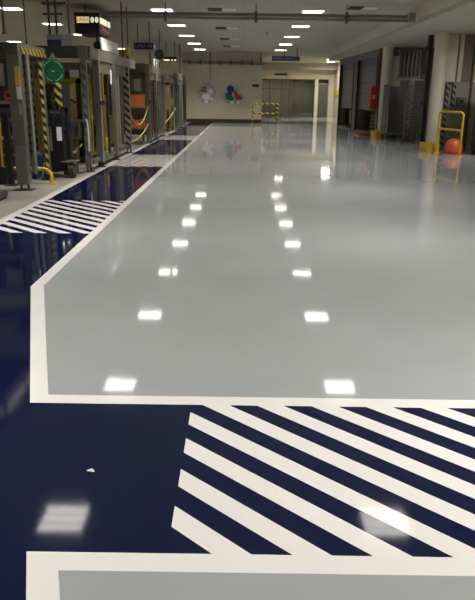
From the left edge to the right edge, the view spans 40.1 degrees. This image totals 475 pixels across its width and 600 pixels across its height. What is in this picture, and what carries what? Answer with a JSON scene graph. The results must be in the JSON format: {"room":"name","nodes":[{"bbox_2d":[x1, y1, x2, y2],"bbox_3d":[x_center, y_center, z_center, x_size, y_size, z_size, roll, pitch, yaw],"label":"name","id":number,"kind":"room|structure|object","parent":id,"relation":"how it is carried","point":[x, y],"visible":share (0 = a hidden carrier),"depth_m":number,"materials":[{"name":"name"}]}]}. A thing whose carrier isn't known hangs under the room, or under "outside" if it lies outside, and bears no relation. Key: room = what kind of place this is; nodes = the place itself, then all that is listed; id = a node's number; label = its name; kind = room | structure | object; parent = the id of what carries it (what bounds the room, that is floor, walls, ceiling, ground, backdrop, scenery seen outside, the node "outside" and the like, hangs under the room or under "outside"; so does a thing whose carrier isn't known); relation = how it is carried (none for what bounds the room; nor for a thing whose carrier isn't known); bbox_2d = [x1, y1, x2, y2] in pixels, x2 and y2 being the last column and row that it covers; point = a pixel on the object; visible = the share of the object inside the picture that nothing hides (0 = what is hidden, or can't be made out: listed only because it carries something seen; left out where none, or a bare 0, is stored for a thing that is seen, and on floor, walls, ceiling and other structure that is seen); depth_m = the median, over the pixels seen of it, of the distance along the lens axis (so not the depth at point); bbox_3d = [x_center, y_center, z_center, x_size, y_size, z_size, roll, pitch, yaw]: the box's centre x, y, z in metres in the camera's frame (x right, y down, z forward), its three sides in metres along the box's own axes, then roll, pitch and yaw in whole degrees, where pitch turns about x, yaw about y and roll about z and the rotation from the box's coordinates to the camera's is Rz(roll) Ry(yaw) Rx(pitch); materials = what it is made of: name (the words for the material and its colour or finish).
{"room":"factory floor","nodes":[
{"label":"factory floor","id":0,"kind":"room"},
{"bbox_2d":[33,51,262,121],"bbox_3d":[-5.147,-12.012,36.732,13.050,3.750,0.200,1,18,0],"label":"wall","id":1,"kind":"structure","parent":0,"point":[252,74],"depth_m":36.41,"materials":[{"name":"beige paint"}]},
{"bbox_2d":[181,52,182,94],"bbox_3d":[-3.134,-11.943,36.579,0.120,3.750,0.100,1,18,0],"label":"trim","id":2,"kind":"structure","parent":1,"relation":"attached to","point":[181,52],"depth_m":36.21,"materials":[{"name":"white paint"}]},
{"bbox_2d":[196,80,218,104],"bbox_3d":[-1.691,-11.692,36.662,1.270,1.350,0.070,1,18,0],"label":"picture","id":3,"kind":"object","parent":1,"relation":"attached to","point":[207,91],"depth_m":36.65,"materials":[{"name":"silver"}]},
{"bbox_2d":[182,52,264,64],"bbox_3d":[-0.759,-13.377,36.052,4.602,0.650,0.200,1,18,0],"label":"pipe","id":4,"kind":"object","parent":1,"relation":"attached to","point":[210,62],"visible":0.95,"depth_m":36.04,"materials":[{"name":"metal"}]},
{"bbox_2d":[187,119,260,122],"bbox_3d":[-0.891,-10.234,37.136,4.500,0.200,0.030,1,18,0],"label":"baseboard","id":5,"kind":"structure","parent":1,"relation":"attached to","point":[188,120],"depth_m":37.12,"materials":[{"name":"paint"}]},
{"bbox_2d":[221,80,244,105],"bbox_3d":[-0.266,-11.674,36.654,1.380,1.350,0.070,1,18,0],"label":"picture","id":6,"kind":"object","parent":1,"relation":"attached to","point":[232,91],"depth_m":36.65,"materials":[{"name":"multicoloured"}]},
{"bbox_2d":[0,0,428,62],"bbox_3d":[-0.784,-9.091,21.256,22.000,0.100,58.000,1,18,0],"label":"ceiling","id":7,"kind":"structure","parent":0,"point":[321,37],"depth_m":22.25,"materials":[{"name":"paint"}]},
{"bbox_2d":[0,0,6,33],"bbox_3d":[-3.667,-4.825,10.044,0.079,1.330,0.079,1,18,0],"label":"pipe","id":8,"kind":"object","parent":7,"relation":"attached to","point":[1,1],"visible":1,"depth_m":10.16,"materials":[{"name":"grey metal"}]},
{"bbox_2d":[0,7,25,10],"bbox_3d":[-6.264,-8.048,17.963,0.640,0.012,0.640,1,18,0],"label":"recessed light","id":9,"kind":"object","parent":7,"relation":"in","point":[4,8],"visible":0.87,"depth_m":17.93,"materials":[{"name":"plastic"}]},
{"bbox_2d":[22,0,27,44],"bbox_3d":[-4.139,-5.637,12.597,0.062,1.330,0.062,1,18,0],"label":"pipe","id":10,"kind":"object","parent":7,"relation":"attached to","point":[22,0],"visible":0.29,"depth_m":12.66,"materials":[{"name":"metal"}]},
{"bbox_2d":[46,0,52,45],"bbox_3d":[-3.670,-5.632,12.594,0.106,1.330,0.106,1,18,0],"label":"pipe","id":11,"kind":"object","parent":7,"relation":"attached to","point":[48,11],"visible":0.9,"depth_m":12.64,"materials":[{"name":"grey metal"}]},
{"bbox_2d":[53,0,59,45],"bbox_3d":[-3.530,-5.630,12.594,0.106,1.330,0.106,1,18,0],"label":"pipe","id":12,"kind":"object","parent":7,"relation":"attached to","point":[55,8],"visible":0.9,"depth_m":12.64,"materials":[{"name":"grey metal"}]},
{"bbox_2d":[41,2,67,14],"bbox_3d":[-3.520,-5.604,12.496,0.500,0.220,0.149,1,18,0],"label":"bracket","id":13,"kind":"object","parent":12,"relation":"attached to","point":[42,3],"visible":1,"depth_m":12.52,"materials":[{"name":"grey metal"}]},
{"bbox_2d":[41,2,67,3],"bbox_3d":[-3.510,-5.691,12.456,0.480,0.030,0.125,1,18,0],"label":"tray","id":14,"kind":"object","parent":12,"relation":"on","point":[41,2],"depth_m":12.40,"materials":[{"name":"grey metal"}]},
{"bbox_2d":[66,0,69,33],"bbox_3d":[-3.285,-5.627,12.592,0.079,1.330,0.079,1,18,0],"label":"pipe","id":15,"kind":"object","parent":7,"relation":"attached to","point":[66,0],"visible":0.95,"depth_m":12.62,"materials":[{"name":"metal"}]},
{"bbox_2d":[74,5,110,37],"bbox_3d":[-3.908,-7.534,17.572,0.656,0.710,1.523,1,18,0],"label":"sign","id":16,"kind":"object","parent":7,"relation":"hanging from","point":[87,24],"visible":1,"depth_m":16.94,"materials":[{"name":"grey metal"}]},
{"bbox_2d":[93,33,100,48],"bbox_3d":[-3.693,-6.811,17.125,0.230,0.394,0.230,1,18,0],"label":"siren","id":17,"kind":"object","parent":16,"relation":"hanging from","point":[96,44],"visible":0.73,"depth_m":17.07,"materials":[{"name":"black plastic"}]},
{"bbox_2d":[120,2,124,57],"bbox_3d":[-2.954,-6.897,16.619,0.079,1.330,0.079,1,18,0],"label":"pipe","id":18,"kind":"object","parent":7,"relation":"attached to","point":[120,2],"visible":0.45,"depth_m":16.61,"materials":[{"name":"grey metal"}]},
{"bbox_2d":[126,7,128,46],"bbox_3d":[-2.976,-7.199,17.573,0.079,1.330,0.079,1,18,0],"label":"pipe","id":19,"kind":"object","parent":7,"relation":"attached to","point":[126,7],"visible":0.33,"depth_m":17.52,"materials":[{"name":"grey metal"}]},
{"bbox_2d":[134,25,154,49],"bbox_3d":[-3.159,-8.914,22.062,0.668,0.770,0.409,1,18,0],"label":"sign","id":20,"kind":"object","parent":7,"relation":"hanging from","point":[137,46],"visible":0.98,"depth_m":21.97,"materials":[{"name":"grey metal"}]},
{"bbox_2d":[148,22,151,64],"bbox_3d":[-2.855,-8.324,21.097,0.097,1.308,0.097,1,18,0],"label":"pipe","id":21,"kind":"object","parent":7,"relation":"attached to","point":[148,22],"visible":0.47,"depth_m":21.09,"materials":[{"name":"grey metal"}]},
{"bbox_2d":[155,31,163,58],"bbox_3d":[-2.868,-9.374,23.906,0.340,1.000,0.310,1,18,0],"label":"loudspeaker","id":22,"kind":"object","parent":7,"relation":"hanging from","point":[159,54],"visible":1,"depth_m":23.86,"materials":[{"name":"black plastic"}]},
{"bbox_2d":[156,51,162,57],"bbox_3d":[-2.873,-9.014,23.863,0.260,0.260,0.010,1,18,0],"label":"grille","id":23,"kind":"object","parent":22,"relation":"attached to","point":[159,54],"depth_m":23.86,"materials":[{"name":"grey metal"}]},
{"bbox_2d":[149,8,174,11],"bbox_3d":[-2.084,-7.998,17.942,0.640,0.012,0.640,1,18,0],"label":"recessed light","id":24,"kind":"object","parent":7,"relation":"in","point":[151,9],"visible":0.99,"depth_m":17.95,"materials":[{"name":"plastic"}]},
{"bbox_2d":[163,42,177,61],"bbox_3d":[-3.015,-11.138,29.197,0.610,0.830,0.360,1,18,0],"label":"sign","id":25,"kind":"object","parent":7,"relation":"hanging from","point":[165,59],"visible":0.94,"depth_m":29.13,"materials":[{"name":"grey metal"}]},
{"bbox_2d":[166,24,186,26],"bbox_3d":[-2.050,-9.234,21.851,0.640,0.012,0.640,1,18,0],"label":"recessed light","id":26,"kind":"object","parent":7,"relation":"in","point":[180,25],"visible":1,"depth_m":21.85,"materials":[{"name":"plastic"}]},
{"bbox_2d":[179,44,181,74],"bbox_3d":[-2.711,-11.327,30.634,0.132,1.330,0.132,1,18,0],"label":"pipe","id":27,"kind":"object","parent":7,"relation":"attached to","point":[179,44],"visible":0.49,"depth_m":30.62,"materials":[{"name":"grey metal"}]},
{"bbox_2d":[207,8,235,10],"bbox_3d":[-0.422,-7.881,17.649,0.770,0.020,0.600,1,18,0],"label":"ceiling vent","id":28,"kind":"object","parent":7,"relation":"in","point":[209,9],"visible":1,"depth_m":17.56,"materials":[{"name":"black plastic"}]},
{"bbox_2d":[215,27,237,28],"bbox_3d":[-0.378,-9.449,22.607,0.770,0.020,0.600,1,18,0],"label":"ceiling vent","id":29,"kind":"object","parent":7,"relation":"in","point":[215,27],"visible":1,"depth_m":22.48,"materials":[{"name":"metal"}]},
{"bbox_2d":[101,3,415,23],"bbox_3d":[0.525,-7.293,16.526,7.950,0.450,0.320,1,18,0],"label":"ceiling pipe","id":30,"kind":"object","parent":7,"relation":"hanging from","point":[410,17],"visible":1,"depth_m":16.52,"materials":[{"name":"metal"}]},
{"bbox_2d":[272,47,299,60],"bbox_3d":[2.369,-12.037,31.868,1.370,0.620,0.535,1,18,0],"label":"hanging sign","id":31,"kind":"object","parent":7,"relation":"hanging from","point":[274,58],"visible":1,"depth_m":31.69,"materials":[{"name":"grey paint"}]},
{"bbox_2d":[290,25,310,27],"bbox_3d":[2.120,-9.183,21.830,0.640,0.012,0.640,1,18,0],"label":"recessed light","id":32,"kind":"object","parent":7,"relation":"in","point":[292,26],"visible":1,"depth_m":21.79,"materials":[{"name":"plastic"}]},
{"bbox_2d":[301,10,325,12],"bbox_3d":[2.085,-7.947,17.921,0.640,0.012,0.640,1,18,0],"label":"recessed light","id":33,"kind":"object","parent":7,"relation":"in","point":[302,11],"visible":1,"depth_m":17.88,"materials":[{"name":"plastic"}]},
{"bbox_2d":[347,6,378,9],"bbox_3d":[3.293,-7.656,17.059,0.770,0.020,0.600,1,18,0],"label":"ceiling vent","id":34,"kind":"object","parent":7,"relation":"in","point":[350,7],"visible":0.98,"depth_m":17.05,"materials":[{"name":"grey paint"}]},
{"bbox_2d":[347,7,363,9],"bbox_3d":[3.098,-7.652,17.056,0.360,0.010,0.530,1,18,0],"label":"grille","id":35,"kind":"object","parent":34,"relation":"attached to","point":[350,8],"depth_m":17.05,"materials":[{"name":"metal"}]},
{"bbox_2d":[0,116,474,599],"bbox_3d":[-0.823,-5.412,22.419,22.000,0.123,58.000,1,18,0],"label":"floor","id":36,"kind":"structure","parent":0,"point":[256,341],"depth_m":3.81,"materials":[{"name":"grey paint"}]},
{"bbox_2d":[0,121,7,184],"bbox_3d":[-4.123,-2.598,11.277,0.180,1.170,0.160,1,18,0],"label":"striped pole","id":37,"kind":"object","parent":36,"relation":"on","point":[3,170],"visible":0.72,"depth_m":11.32,"materials":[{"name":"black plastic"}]},
{"bbox_2d":[0,190,7,200],"bbox_3d":[-3.697,-1.576,9.787,0.370,0.130,0.350,1,18,0],"label":"block","id":38,"kind":"object","parent":36,"relation":"on","point":[3,193],"visible":1,"depth_m":9.80,"materials":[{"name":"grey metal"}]},
{"bbox_2d":[0,58,16,179],"bbox_3d":[-4.887,-3.258,11.798,2.030,2.100,1.020,1,18,0],"label":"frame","id":39,"kind":"object","parent":36,"relation":"on","point":[4,89],"visible":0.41,"depth_m":11.37,"materials":[{"name":"black metal"}]},
{"bbox_2d":[2,114,18,185],"bbox_3d":[-3.919,-2.564,11.128,0.190,1.200,0.200,1,18,0],"label":"upright","id":40,"kind":"object","parent":36,"relation":"on","point":[5,117],"visible":0.96,"depth_m":11.09,"materials":[{"name":"metal"}]},
{"bbox_2d":[1,58,37,77],"bbox_3d":[-5.823,-7.992,26.288,0.140,2.370,20.350,1,18,0],"label":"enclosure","id":41,"kind":"object","parent":36,"relation":"on","point":[34,63],"visible":0.02,"depth_m":18.79,"materials":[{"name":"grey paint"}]},
{"bbox_2d":[0,42,55,190],"bbox_3d":[-4.724,-3.259,11.498,2.760,2.285,2.390,1,18,0],"label":"frame","id":42,"kind":"object","parent":36,"relation":"on","point":[15,52],"visible":0.94,"depth_m":10.55,"materials":[{"name":"metal"}]},
{"bbox_2d":[44,53,64,82],"bbox_3d":[-3.312,-4.163,11.669,0.410,0.505,0.034,1,18,0],"label":"sign","id":43,"kind":"object","parent":42,"relation":"hanging from","point":[54,71],"visible":0.9,"depth_m":11.67,"materials":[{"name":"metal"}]},
{"bbox_2d":[4,166,56,183],"bbox_3d":[-4.164,-2.217,11.523,1.905,0.295,0.170,1,18,0],"label":"rail","id":44,"kind":"object","parent":36,"relation":"on","point":[45,169],"visible":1,"depth_m":11.48,"materials":[{"name":"metal"}]},
{"bbox_2d":[30,152,43,177],"bbox_3d":[-3.843,-2.570,12.358,0.290,0.470,0.390,1,18,0],"label":"bin","id":45,"kind":"object","parent":36,"relation":"on","point":[40,156],"visible":0.5,"depth_m":12.28,"materials":[{"name":"plastic"}]},
{"bbox_2d":[44,84,79,177],"bbox_3d":[-3.345,-3.200,12.330,0.610,1.700,0.855,1,18,0],"label":"machine","id":46,"kind":"object","parent":36,"relation":"on","point":[59,125],"visible":0.76,"depth_m":12.24,"materials":[{"name":"black metal"}]},
{"bbox_2d":[54,82,70,107],"bbox_3d":[-3.269,-3.826,12.139,0.270,0.450,0.080,1,18,0],"label":"plate","id":47,"kind":"object","parent":46,"relation":"attached to","point":[61,90],"visible":0.93,"depth_m":12.11,"materials":[{"name":"metal"}]},
{"bbox_2d":[34,78,96,162],"bbox_3d":[-4.073,-4.421,15.917,1.190,1.850,2.450,1,18,0],"label":"machine","id":48,"kind":"object","parent":36,"relation":"on","point":[76,113],"visible":0.3,"depth_m":14.93,"materials":[{"name":"paint"}]},
{"bbox_2d":[0,45,134,171],"bbox_3d":[-4.435,-4.675,15.762,3.261,2.420,6.000,1,18,0],"label":"frame","id":49,"kind":"object","parent":36,"relation":"on","point":[105,68],"visible":0.96,"depth_m":14.37,"materials":[{"name":"metal"}]},
{"bbox_2d":[47,34,72,45],"bbox_3d":[-3.471,-5.075,12.681,0.490,0.200,0.038,1,18,0],"label":"header board","id":50,"kind":"object","parent":49,"relation":"on","point":[52,39],"visible":1,"depth_m":12.67,"materials":[{"name":"plastic"}]},
{"bbox_2d":[69,70,78,76],"bbox_3d":[-3.401,-4.717,13.542,0.190,0.140,0.010,1,18,0],"label":"printed notice","id":51,"kind":"object","parent":49,"relation":"hanging from","point":[73,73],"visible":1,"depth_m":13.54,"materials":[{"name":"paper"}]},
{"bbox_2d":[85,119,89,150],"bbox_3d":[-3.010,-3.313,13.071,0.065,0.635,0.034,1,18,0],"label":"hose","id":52,"kind":"object","parent":49,"relation":"attached to","point":[85,119],"visible":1,"depth_m":13.06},
{"bbox_2d":[100,37,118,54],"bbox_3d":[-3.059,-6.010,15.485,0.084,0.310,2.000,1,18,0],"label":"board","id":53,"kind":"object","parent":49,"relation":"attached to","point":[106,45],"visible":0.92,"depth_m":15.31,"materials":[{"name":"grey paint"}]},
{"bbox_2d":[119,47,129,58],"bbox_3d":[-3.036,-6.618,17.442,0.275,0.300,0.200,1,18,0],"label":"sign","id":54,"kind":"object","parent":49,"relation":"on","point":[126,51],"visible":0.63,"depth_m":17.37,"materials":[{"name":"yellow metal"}]},
{"bbox_2d":[70,120,85,173],"bbox_3d":[-3.188,-3.067,13.008,0.320,1.040,0.240,1,18,0],"label":"box","id":55,"kind":"object","parent":36,"relation":"on","point":[76,129],"visible":0.72,"depth_m":12.85,"materials":[{"name":"grey metal"}]},
{"bbox_2d":[71,77,124,143],"bbox_3d":[-4.183,-5.716,19.757,1.300,2.000,1.350,1,18,0],"label":"machine","id":56,"kind":"object","parent":36,"relation":"on","point":[92,85],"visible":0.11,"depth_m":19.31,"materials":[{"name":"grey metal"}]},
{"bbox_2d":[100,95,107,162],"bbox_3d":[-3.107,-3.958,15.033,0.140,1.480,0.600,1,18,0],"label":"gate post","id":57,"kind":"object","parent":36,"relation":"on","point":[101,95],"visible":0.1,"depth_m":15.09,"materials":[{"name":"metal"}]},
{"bbox_2d":[61,62,166,142],"bbox_3d":[-4.208,-6.921,22.806,2.990,2.460,4.210,1,18,0],"label":"frame","id":58,"kind":"object","parent":36,"relation":"on","point":[149,74],"visible":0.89,"depth_m":21.19,"materials":[{"name":"metal"}]},
{"bbox_2d":[153,58,159,66],"bbox_3d":[-2.882,-8.469,23.280,0.060,0.268,1.550,1,18,0],"label":"board","id":59,"kind":"object","parent":58,"relation":"on","point":[156,62],"visible":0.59,"depth_m":23.13,"materials":[{"name":"grey paint"}]},
{"bbox_2d":[130,79,144,144],"bbox_3d":[-3.191,-5.938,20.527,0.530,1.980,0.470,1,18,0],"label":"stand","id":60,"kind":"object","parent":36,"relation":"on","point":[138,85],"visible":0.67,"depth_m":20.49,"materials":[{"name":"grey paint"}]},
{"bbox_2d":[130,94,144,106],"bbox_3d":[-3.163,-6.254,20.417,0.520,0.390,0.270,1,18,0],"label":"crate","id":61,"kind":"object","parent":60,"relation":"on","point":[136,100],"visible":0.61,"depth_m":20.30,"materials":[{"name":"plastic"}]},
{"bbox_2d":[130,107,144,129],"bbox_3d":[-3.188,-5.757,20.600,0.520,0.670,0.300,1,18,0],"label":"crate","id":62,"kind":"object","parent":60,"relation":"attached to","point":[142,108],"depth_m":20.55,"materials":[{"name":"orange plastic"}]},
{"bbox_2d":[131,119,145,127],"bbox_3d":[-3.170,-5.592,20.626,0.520,0.260,0.270,1,18,0],"label":"crate","id":63,"kind":"object","parent":60,"relation":"on","point":[133,125],"visible":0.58,"depth_m":20.52,"materials":[{"name":"plastic"}]},
{"bbox_2d":[152,82,173,131],"bbox_3d":[-3.593,-8.408,28.288,1.530,2.000,1.850,1,18,0],"label":"machine","id":64,"kind":"object","parent":36,"relation":"on","point":[169,124],"visible":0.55,"depth_m":27.68,"materials":[{"name":"grey metal"}]},
{"bbox_2d":[164,72,186,129],"bbox_3d":[-3.045,-9.257,30.295,0.885,2.420,6.700,1,18,0],"label":"frame","id":65,"kind":"object","parent":36,"relation":"on","point":[179,80],"visible":0.89,"depth_m":30.54,"materials":[{"name":"metal"}]},
{"bbox_2d":[252,103,278,123],"bbox_3d":[1.553,-10.635,37.004,1.560,1.094,2.340,1,18,0],"label":"barrier","id":66,"kind":"object","parent":36,"relation":"on","point":[276,104],"visible":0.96,"depth_m":35.91,"materials":[{"name":"yellow metal"}]},
{"bbox_2d":[352,132,369,135],"bbox_3d":[5.181,-6.984,27.271,0.480,0.074,1.700,1,18,0],"label":"block","id":67,"kind":"object","parent":36,"relation":"on","point":[356,133],"visible":1,"depth_m":26.64,"materials":[{"name":"orange paint"}]},
{"bbox_2d":[353,48,382,134],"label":"door","id":68,"kind":"structure","parent":36,"relation":"on","point":[367,69],"depth_m":28.41,"materials":[{"name":"metal"}]},
{"bbox_2d":[358,66,376,110],"bbox_3d":[5.649,-9.062,27.894,0.060,1.770,3.457,0,18,-2],"label":"roller shutter","id":69,"kind":"object","parent":68,"relation":"hanging from","point":[367,75],"depth_m":28.42,"materials":[{"name":"metal"}]},
{"bbox_2d":[368,48,381,108],"bbox_3d":[5.463,-8.802,25.938,0.285,2.290,0.640,1,18,0],"label":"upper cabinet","id":70,"kind":"object","parent":68,"relation":"attached to","point":[373,90],"visible":1,"depth_m":25.92,"materials":[{"name":"metal"}]},
{"bbox_2d":[370,113,372,131],"bbox_3d":[5.854,-7.716,28.239,0.180,0.780,0.180,1,18,0],"label":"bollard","id":71,"kind":"object","parent":36,"relation":"on","point":[371,117],"visible":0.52,"depth_m":28.18,"materials":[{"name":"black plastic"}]},
{"bbox_2d":[371,130,383,137],"bbox_3d":[5.463,-6.516,25.410,0.385,0.310,0.925,1,18,0],"label":"guard","id":72,"kind":"object","parent":36,"relation":"on","point":[375,134],"visible":0.86,"depth_m":25.01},
{"bbox_2d":[380,85,405,138],"bbox_3d":[5.927,-7.040,24.362,0.884,1.950,0.724,1,18,0],"label":"roll cage","id":73,"kind":"object","parent":36,"relation":"on","point":[386,87],"visible":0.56,"depth_m":24.49,"materials":[{"name":"grey metal"}]},
{"bbox_2d":[381,85,387,133],"bbox_3d":[5.508,-7.140,24.334,0.018,1.750,0.680,1,18,0],"label":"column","id":74,"kind":"structure","parent":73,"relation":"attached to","point":[385,93],"depth_m":24.32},
{"bbox_2d":[386,85,405,132],"bbox_3d":[5.931,-7.238,24.656,0.840,1.750,0.018,1,18,0],"label":"grille","id":75,"kind":"object","parent":73,"relation":"attached to","point":[390,90],"depth_m":24.65,"materials":[{"name":"metal"}]},
{"bbox_2d":[396,80,415,141],"bbox_3d":[6.020,-6.656,22.936,0.550,2.080,0.650,1,18,0],"label":"post","id":76,"kind":"object","parent":36,"relation":"on","point":[410,84],"visible":1,"depth_m":22.82,"materials":[{"name":"metal"}]},
{"bbox_2d":[402,91,429,134],"bbox_3d":[6.828,-7.024,24.674,0.884,1.750,0.724,1,18,0],"label":"roll cage","id":77,"kind":"object","parent":36,"relation":"on","point":[416,100],"visible":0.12,"depth_m":24.89,"materials":[{"name":"grey metal"}]},
{"bbox_2d":[411,91,422,131],"bbox_3d":[6.832,-7.222,24.968,0.840,1.550,0.018,1,18,0],"label":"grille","id":78,"kind":"object","parent":77,"relation":"attached to","point":[416,100],"depth_m":24.94,"materials":[{"name":"metal"}]},
{"bbox_2d":[419,85,429,142],"bbox_3d":[6.736,-6.253,21.982,0.884,1.900,0.724,1,18,0],"label":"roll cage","id":79,"kind":"object","parent":36,"relation":"on","point":[429,85],"visible":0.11,"depth_m":21.66,"materials":[{"name":"grey metal"}]},
{"bbox_2d":[416,35,433,146],"bbox_3d":[5.789,-6.428,20.152,0.220,3.320,0.200,1,18,0],"label":"post","id":80,"kind":"object","parent":36,"relation":"on","point":[429,47],"visible":0.94,"depth_m":20.05,"materials":[{"name":"black metal"}]},
{"bbox_2d":[419,141,438,151],"bbox_3d":[5.669,-4.569,19.259,0.365,0.310,0.925,1,18,0],"label":"guard","id":81,"kind":"object","parent":36,"relation":"on","point":[428,146],"visible":0.99,"depth_m":18.86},
{"bbox_2d":[439,83,449,148],"bbox_3d":[6.363,-5.622,19.893,0.150,1.950,0.130,1,18,0],"label":"striped post","id":82,"kind":"object","parent":36,"relation":"on","point":[447,84],"visible":0.97,"depth_m":19.87,"materials":[{"name":"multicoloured metal"}]},
{"bbox_2d":[433,110,464,156],"bbox_3d":[5.876,-4.631,18.018,0.189,1.182,1.466,-3,18,-11],"label":"handrail","id":83,"kind":"object","parent":36,"relation":"on","point":[442,111],"visible":1,"depth_m":17.75,"materials":[{"name":"metal"}]},
{"bbox_2d":[442,138,463,153],"bbox_3d":[6.166,-4.393,18.537,0.580,0.420,0.580,1,18,0],"label":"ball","id":84,"kind":"object","parent":36,"relation":"on","point":[451,146],"visible":0.9,"depth_m":18.35,"materials":[{"name":"plastic"}]},
{"bbox_2d":[470,113,474,153],"bbox_3d":[7.167,-5.128,17.876,0.970,2.240,1.100,1,18,0],"label":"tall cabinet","id":85,"kind":"object","parent":36,"relation":"on","point":[472,148],"visible":1,"depth_m":18.45,"materials":[{"name":"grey metal"}]},
{"bbox_2d":[261,79,328,114],"bbox_3d":[4.361,-16.723,51.940,6.000,3.750,0.200,1,18,0],"label":"wall","id":86,"kind":"structure","parent":0,"point":[295,85],"depth_m":51.97,"materials":[{"name":"beige paint"}]},
{"bbox_2d":[262,70,334,78],"bbox_3d":[4.342,-16.708,48.196,5.700,0.620,0.150,1,18,0],"label":"wall","id":87,"kind":"structure","parent":0,"point":[266,74],"depth_m":48.12,"materials":[{"name":"paint"}]},
{"bbox_2d":[261,79,314,116],"bbox_3d":[3.601,-15.151,48.721,4.250,2.680,0.100,1,18,0],"label":"window","id":88,"kind":"structure","parent":87,"relation":"in","point":[269,88],"depth_m":48.63,"materials":[{"name":"grey metal"}]},
{"bbox_2d":[262,63,337,70],"bbox_3d":[4.342,-17.000,47.343,5.700,0.450,1.400,1,18,0],"label":"trim","id":89,"kind":"structure","parent":87,"relation":"attached to","point":[268,66],"depth_m":46.69,"materials":[{"name":"paint"}]},
{"bbox_2d":[313,79,318,116],"bbox_3d":[5.850,-15.079,48.566,0.250,2.680,0.400,1,18,0],"label":"column","id":90,"kind":"structure","parent":0,"point":[316,80],"depth_m":48.39,"materials":[{"name":"white paint"}]},
{"bbox_2d":[327,79,333,116],"bbox_3d":[6.976,-15.103,48.680,0.400,2.680,0.150,1,18,0],"label":"strip","id":91,"kind":"object","parent":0,"point":[331,81],"visible":1,"depth_m":48.60,"materials":[{"name":"paint"}]},
{"bbox_2d":[317,83,328,116],"bbox_3d":[6.374,-14.969,48.701,0.800,2.400,0.100,1,18,0],"label":"door","id":92,"kind":"structure","parent":91,"relation":"attached to","point":[322,106],"depth_m":48.66,"materials":[{"name":"grey paint"}]},
{"bbox_2d":[333,63,339,117],"bbox_3d":[7.194,-13.386,41.486,0.150,3.750,14.700,1,18,0],"label":"wall","id":93,"kind":"structure","parent":0,"point":[336,79],"depth_m":47.13,"materials":[{"name":"paint"}]},
{"bbox_2d":[345,108,350,124],"bbox_3d":[6.452,-10.876,34.236,1.500,3.320,0.450,1,18,0],"label":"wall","id":94,"kind":"structure","parent":0,"point":[347,109],"depth_m":34.37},
{"bbox_2d":[337,55,373,129],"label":"door","id":95,"kind":"structure","parent":94,"relation":"in","point":[347,74],"depth_m":32.17,"materials":[{"name":"metal"}]},
{"bbox_2d":[341,70,352,108],"bbox_3d":[5.480,-10.361,31.995,0.060,1.770,3.255,0,18,-2],"label":"roller shutter","id":96,"kind":"object","parent":95,"relation":"hanging from","point":[346,75],"depth_m":32.32,"materials":[{"name":"metal"}]},
{"bbox_2d":[377,46,393,137],"bbox_3d":[5.692,-7.982,25.063,0.400,3.320,0.400,1,18,0],"label":"column","id":97,"kind":"structure","parent":0,"point":[387,58],"depth_m":24.73,"materials":[{"name":"white paint"}]},
{"bbox_2d":[329,0,462,57],"bbox_3d":[4.657,-6.486,13.746,0.120,0.430,42.200,1,18,0],"label":"trim","id":98,"kind":"structure","parent":0,"point":[429,7],"depth_m":19.61,"materials":[{"name":"white paint"}]},
{"bbox_2d":[329,0,474,59],"bbox_3d":[7.369,-6.200,13.812,5.550,0.100,42.200,1,18,0],"label":"ceiling","id":99,"kind":"structure","parent":0,"point":[458,18],"depth_m":18.26,"materials":[{"name":"beige paint"}]},
{"bbox_2d":[387,47,433,136],"bbox_3d":[6.899,-8.066,25.366,2.050,3.320,0.150,1,18,0],"label":"wall","id":100,"kind":"structure","parent":0,"point":[419,85],"depth_m":25.36,"materials":[{"name":"grey metal"}]},
{"bbox_2d":[391,56,399,86],"bbox_3d":[6.106,-8.794,25.023,0.350,1.100,0.080,1,18,0],"label":"panel","id":101,"kind":"object","parent":100,"relation":"attached to","point":[395,68],"visible":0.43,"depth_m":24.98,"materials":[{"name":"metal"}]},
{"bbox_2d":[396,49,423,80],"bbox_3d":[6.141,-8.325,23.042,0.950,1.040,0.260,1,18,0],"label":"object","id":102,"kind":"structure","parent":100,"relation":"in","point":[410,60],"depth_m":23.09,"materials":[{"name":"metal"}]},
{"bbox_2d":[426,32,449,143],"bbox_3d":[5.962,-6.191,19.407,0.400,3.320,0.400,1,18,0],"label":"column","id":103,"kind":"structure","parent":0,"point":[442,39],"depth_m":19.19,"materials":[{"name":"white paint"}]},
{"bbox_2d":[445,33,459,81],"bbox_3d":[6.374,-7.213,19.385,0.300,1.350,0.180,1,18,0],"label":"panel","id":104,"kind":"object","parent":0,"point":[454,38],"visible":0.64,"depth_m":19.30,"materials":[{"name":"white paint"}]},
{"bbox_2d":[439,36,474,148],"bbox_3d":[8.185,-6.298,19.820,3.980,3.320,0.170,1,18,0],"label":"wall","id":105,"kind":"structure","parent":0,"point":[453,120],"depth_m":19.94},
{"bbox_2d":[450,82,456,108],"bbox_3d":[6.569,-6.196,19.710,0.150,0.800,0.130,1,18,0],"label":"striped post","id":106,"kind":"object","parent":105,"relation":"attached to","point":[454,83],"visible":1,"depth_m":19.68,"materials":[{"name":"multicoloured metal"}]},
{"bbox_2d":[455,34,465,81],"bbox_3d":[6.654,-7.215,19.402,0.120,1.350,0.140,1,18,0],"label":"strip","id":107,"kind":"object","parent":105,"relation":"attached to","point":[462,36],"visible":1,"depth_m":19.35,"materials":[{"name":"white paint"}]},
{"bbox_2d":[456,97,466,107],"bbox_3d":[6.802,-6.006,19.762,0.260,0.330,0.140,1,18,0],"label":"switch box","id":108,"kind":"object","parent":105,"relation":"attached to","point":[461,101],"visible":1,"depth_m":19.71,"materials":[{"name":"black plastic"}]},
{"bbox_2d":[461,34,474,80],"bbox_3d":[6.885,-7.239,19.435,0.280,1.320,0.060,1,18,0],"label":"panel","id":109,"kind":"object","parent":105,"relation":"attached to","point":[470,38],"visible":1,"depth_m":19.41,"materials":[{"name":"metal"}]},
{"bbox_2d":[463,43,474,148],"bbox_3d":[7.060,-6.277,19.716,0.050,3.320,0.100,1,18,0],"label":"trim","id":110,"kind":"structure","parent":105,"relation":"attached to","point":[473,61],"depth_m":19.71,"materials":[{"name":"grey metal"}]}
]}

